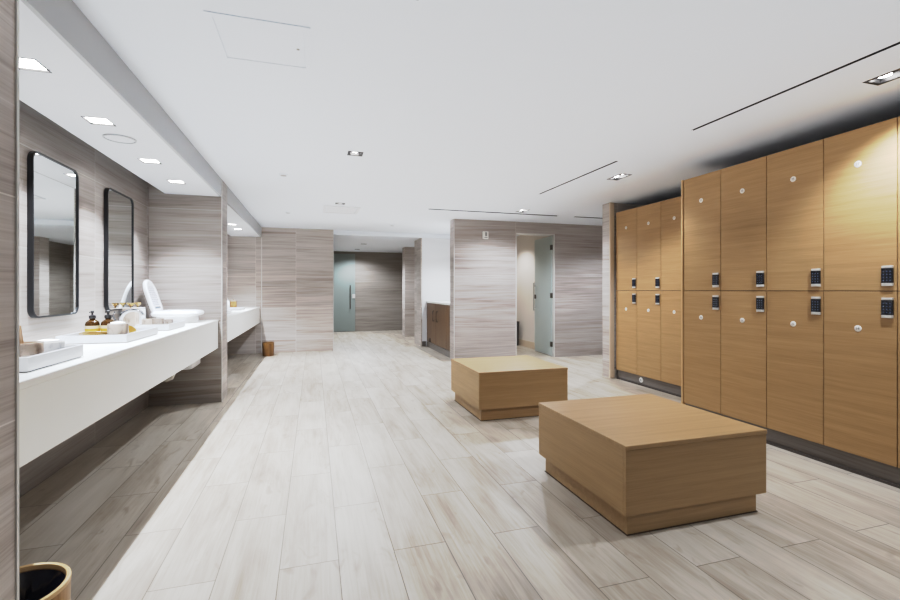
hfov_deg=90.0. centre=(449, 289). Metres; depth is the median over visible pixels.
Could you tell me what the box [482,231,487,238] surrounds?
fire alarm
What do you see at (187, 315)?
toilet
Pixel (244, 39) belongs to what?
access panel
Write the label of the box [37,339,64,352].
cup
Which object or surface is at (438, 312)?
vanity cabinet
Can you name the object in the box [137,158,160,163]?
recessed light
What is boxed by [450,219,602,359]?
wall
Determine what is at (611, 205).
trim
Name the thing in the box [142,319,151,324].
box
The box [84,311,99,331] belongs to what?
soap bottle
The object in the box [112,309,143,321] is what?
faucet
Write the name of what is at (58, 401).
countertop
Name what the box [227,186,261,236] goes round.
trim
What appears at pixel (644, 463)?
bench
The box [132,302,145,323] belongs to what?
canister
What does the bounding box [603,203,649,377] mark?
wall
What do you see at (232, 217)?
ceiling
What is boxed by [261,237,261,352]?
trim
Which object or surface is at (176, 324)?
tray
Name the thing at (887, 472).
baseboard
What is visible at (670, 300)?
locker
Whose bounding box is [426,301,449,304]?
countertop
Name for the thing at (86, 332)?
platter
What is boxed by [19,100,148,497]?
wall
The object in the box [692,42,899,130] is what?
ceiling vent
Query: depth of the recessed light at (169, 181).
4.18 m
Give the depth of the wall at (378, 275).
13.25 m
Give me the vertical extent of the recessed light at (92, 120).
0.032 m
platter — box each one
[79,331,106,335]
[129,325,135,332]
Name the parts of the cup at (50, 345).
lid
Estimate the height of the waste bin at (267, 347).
0.247 m
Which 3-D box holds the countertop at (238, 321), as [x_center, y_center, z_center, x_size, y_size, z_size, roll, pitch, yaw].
[-3.399,0.470,6.740,0.648,0.300,3.524,0,0,-17]
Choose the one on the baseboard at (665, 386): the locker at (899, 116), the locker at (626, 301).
the locker at (626, 301)
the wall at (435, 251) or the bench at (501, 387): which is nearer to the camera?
the bench at (501, 387)
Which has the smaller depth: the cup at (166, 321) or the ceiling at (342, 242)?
the cup at (166, 321)
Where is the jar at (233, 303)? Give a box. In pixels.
[230,299,236,306]
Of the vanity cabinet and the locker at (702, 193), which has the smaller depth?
the locker at (702, 193)
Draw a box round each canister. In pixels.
[122,303,138,325]
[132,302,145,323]
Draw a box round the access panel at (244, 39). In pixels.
[203,10,310,70]
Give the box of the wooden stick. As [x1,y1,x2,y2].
[19,325,23,343]
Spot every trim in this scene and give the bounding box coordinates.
[15,0,18,599]
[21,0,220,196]
[221,179,221,401]
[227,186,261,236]
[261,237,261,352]
[333,230,333,350]
[334,230,449,236]
[516,233,554,356]
[609,202,613,369]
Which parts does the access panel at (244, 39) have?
hatch door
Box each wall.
[0,0,14,599]
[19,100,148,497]
[149,180,226,406]
[227,227,332,354]
[334,251,401,331]
[402,247,414,336]
[415,238,421,345]
[422,238,449,345]
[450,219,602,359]
[517,235,547,342]
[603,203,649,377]
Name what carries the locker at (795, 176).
on the locker at (795, 319)
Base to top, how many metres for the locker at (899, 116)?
1.055 m
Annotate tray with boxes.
[19,345,82,372]
[55,327,157,344]
[135,321,184,330]
[227,307,244,309]
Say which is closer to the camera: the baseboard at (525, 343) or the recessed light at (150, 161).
the recessed light at (150, 161)
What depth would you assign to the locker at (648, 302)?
5.49 m
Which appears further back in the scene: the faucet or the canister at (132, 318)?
the canister at (132, 318)
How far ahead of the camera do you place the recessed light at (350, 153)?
3.96 m
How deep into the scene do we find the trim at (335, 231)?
9.31 m
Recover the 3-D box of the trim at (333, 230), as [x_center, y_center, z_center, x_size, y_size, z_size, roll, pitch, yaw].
[-2.328,0.005,8.968,0.008,2.390,0.125,0,0,-17]
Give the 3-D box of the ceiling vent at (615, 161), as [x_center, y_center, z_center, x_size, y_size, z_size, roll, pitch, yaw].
[1.325,-1.198,4.872,0.023,0.017,1.498,0,0,-17]
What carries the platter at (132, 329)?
on the tray at (73, 338)
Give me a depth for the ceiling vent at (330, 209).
6.60 m
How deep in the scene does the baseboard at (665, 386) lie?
5.49 m
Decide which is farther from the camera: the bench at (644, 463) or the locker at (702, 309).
the locker at (702, 309)
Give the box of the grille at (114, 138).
[105,135,134,142]
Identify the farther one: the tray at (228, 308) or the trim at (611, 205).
the tray at (228, 308)
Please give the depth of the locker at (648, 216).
5.49 m
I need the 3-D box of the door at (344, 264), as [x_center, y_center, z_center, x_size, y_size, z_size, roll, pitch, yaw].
[-3.094,0.075,12.897,0.740,2.230,0.066,0,0,-17]
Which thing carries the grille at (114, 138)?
attached to the ceiling speaker
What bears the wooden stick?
in the cup at (29, 348)
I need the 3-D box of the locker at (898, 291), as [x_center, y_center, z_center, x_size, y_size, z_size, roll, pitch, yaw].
[3.024,0.542,2.604,0.565,1.069,0.411,0,0,-17]
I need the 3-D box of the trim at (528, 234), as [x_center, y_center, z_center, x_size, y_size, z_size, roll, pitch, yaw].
[1.483,0.101,8.055,0.758,2.199,0.218,0,0,-17]
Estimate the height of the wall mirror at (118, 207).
1.010 m
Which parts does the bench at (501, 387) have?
panel, seat, panel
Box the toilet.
[143,280,203,369]
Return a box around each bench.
[451,355,567,420]
[538,394,766,535]
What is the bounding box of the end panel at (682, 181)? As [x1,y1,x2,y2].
[681,180,684,403]
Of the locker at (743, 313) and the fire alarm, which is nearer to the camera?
the locker at (743, 313)
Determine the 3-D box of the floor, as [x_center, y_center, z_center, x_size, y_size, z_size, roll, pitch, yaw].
[0.596,1.260,5.978,8.600,0.120,16.100,0,0,-17]
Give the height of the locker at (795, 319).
1.069 m
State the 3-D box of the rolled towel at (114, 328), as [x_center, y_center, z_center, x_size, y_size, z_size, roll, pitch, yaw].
[-2.040,0.249,2.766,0.108,0.112,0.108,0,0,-17]
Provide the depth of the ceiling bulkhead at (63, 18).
2.23 m
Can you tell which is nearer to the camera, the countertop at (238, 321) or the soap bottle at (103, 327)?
the soap bottle at (103, 327)
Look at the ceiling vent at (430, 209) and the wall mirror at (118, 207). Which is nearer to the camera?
the wall mirror at (118, 207)
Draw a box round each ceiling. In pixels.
[19,0,218,196]
[72,0,899,235]
[227,205,259,236]
[334,233,449,252]
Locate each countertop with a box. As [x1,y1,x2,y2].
[19,320,217,467]
[227,307,259,341]
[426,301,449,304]
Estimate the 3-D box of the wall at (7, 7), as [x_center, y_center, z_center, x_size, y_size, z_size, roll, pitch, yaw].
[-1.503,0.005,0.826,0.859,2.390,0.550,0,0,-17]
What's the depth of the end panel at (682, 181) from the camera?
4.30 m
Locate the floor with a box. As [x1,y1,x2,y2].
[19,330,899,599]
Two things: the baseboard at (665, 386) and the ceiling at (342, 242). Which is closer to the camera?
the baseboard at (665, 386)
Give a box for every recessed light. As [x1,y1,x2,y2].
[19,57,51,72]
[81,116,115,126]
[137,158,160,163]
[167,180,185,183]
[347,151,363,156]
[606,174,631,179]
[863,68,899,85]
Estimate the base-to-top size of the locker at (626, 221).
1.055 m
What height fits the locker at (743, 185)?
1.055 m
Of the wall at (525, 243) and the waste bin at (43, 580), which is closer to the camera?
the waste bin at (43, 580)
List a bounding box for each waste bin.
[19,562,71,599]
[262,342,273,355]
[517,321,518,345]
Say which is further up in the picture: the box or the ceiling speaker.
the ceiling speaker
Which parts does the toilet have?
lid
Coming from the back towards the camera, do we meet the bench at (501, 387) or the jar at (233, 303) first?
the jar at (233, 303)
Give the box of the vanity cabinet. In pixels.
[426,301,449,357]
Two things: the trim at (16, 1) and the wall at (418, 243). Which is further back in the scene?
the wall at (418, 243)
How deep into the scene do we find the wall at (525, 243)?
9.51 m
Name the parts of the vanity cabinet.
door, door, door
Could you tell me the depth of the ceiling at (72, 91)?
2.48 m
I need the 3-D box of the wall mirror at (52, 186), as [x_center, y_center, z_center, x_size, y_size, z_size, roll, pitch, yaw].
[-2.574,-0.335,2.936,0.029,1.010,0.548,0,0,-17]
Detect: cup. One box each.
[19,341,43,357]
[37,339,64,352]
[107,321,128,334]
[152,318,163,324]
[164,319,172,323]
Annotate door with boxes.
[334,254,354,331]
[533,236,552,355]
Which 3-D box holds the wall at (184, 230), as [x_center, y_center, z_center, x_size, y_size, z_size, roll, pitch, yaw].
[-2.825,0.005,4.892,0.679,2.390,0.340,0,0,-17]
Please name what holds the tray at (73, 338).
on the countertop at (58, 401)
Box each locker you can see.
[616,208,636,289]
[616,291,636,374]
[637,201,660,289]
[637,291,660,380]
[661,196,680,290]
[661,291,680,385]
[684,169,722,290]
[684,291,720,413]
[721,156,766,290]
[721,291,766,426]
[767,139,823,290]
[767,291,823,444]
[824,117,897,290]
[824,291,897,466]
[898,116,899,290]
[898,291,899,467]
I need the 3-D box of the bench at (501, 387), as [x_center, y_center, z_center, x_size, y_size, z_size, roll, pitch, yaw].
[0.574,0.975,4.626,0.915,0.450,0.875,0,0,-17]
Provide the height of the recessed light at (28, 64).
0.032 m
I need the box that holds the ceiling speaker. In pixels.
[102,134,136,143]
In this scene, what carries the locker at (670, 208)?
on the locker at (670, 300)
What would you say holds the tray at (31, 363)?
on the countertop at (58, 401)
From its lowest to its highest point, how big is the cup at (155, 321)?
0.075 m
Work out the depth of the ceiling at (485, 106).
2.77 m
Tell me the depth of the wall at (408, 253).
11.61 m
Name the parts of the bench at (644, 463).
panel, panel, seat, panel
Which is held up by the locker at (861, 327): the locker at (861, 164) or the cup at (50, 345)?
the locker at (861, 164)
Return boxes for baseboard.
[519,339,534,348]
[609,370,614,377]
[618,370,680,394]
[685,403,899,484]
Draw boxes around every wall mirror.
[27,151,78,317]
[104,188,133,310]
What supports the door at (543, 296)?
in the wall at (482, 271)
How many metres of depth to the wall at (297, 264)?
8.65 m
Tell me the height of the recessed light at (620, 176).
0.037 m
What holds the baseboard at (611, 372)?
attached to the wall at (618, 207)
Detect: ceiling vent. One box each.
[323,205,360,213]
[430,209,555,215]
[540,161,617,193]
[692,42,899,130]
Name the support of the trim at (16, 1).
attached to the wall at (7, 7)
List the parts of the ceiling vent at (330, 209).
plate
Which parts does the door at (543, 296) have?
handle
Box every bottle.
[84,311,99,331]
[100,310,114,331]
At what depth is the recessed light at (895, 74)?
2.55 m
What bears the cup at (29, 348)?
on the tray at (31, 363)

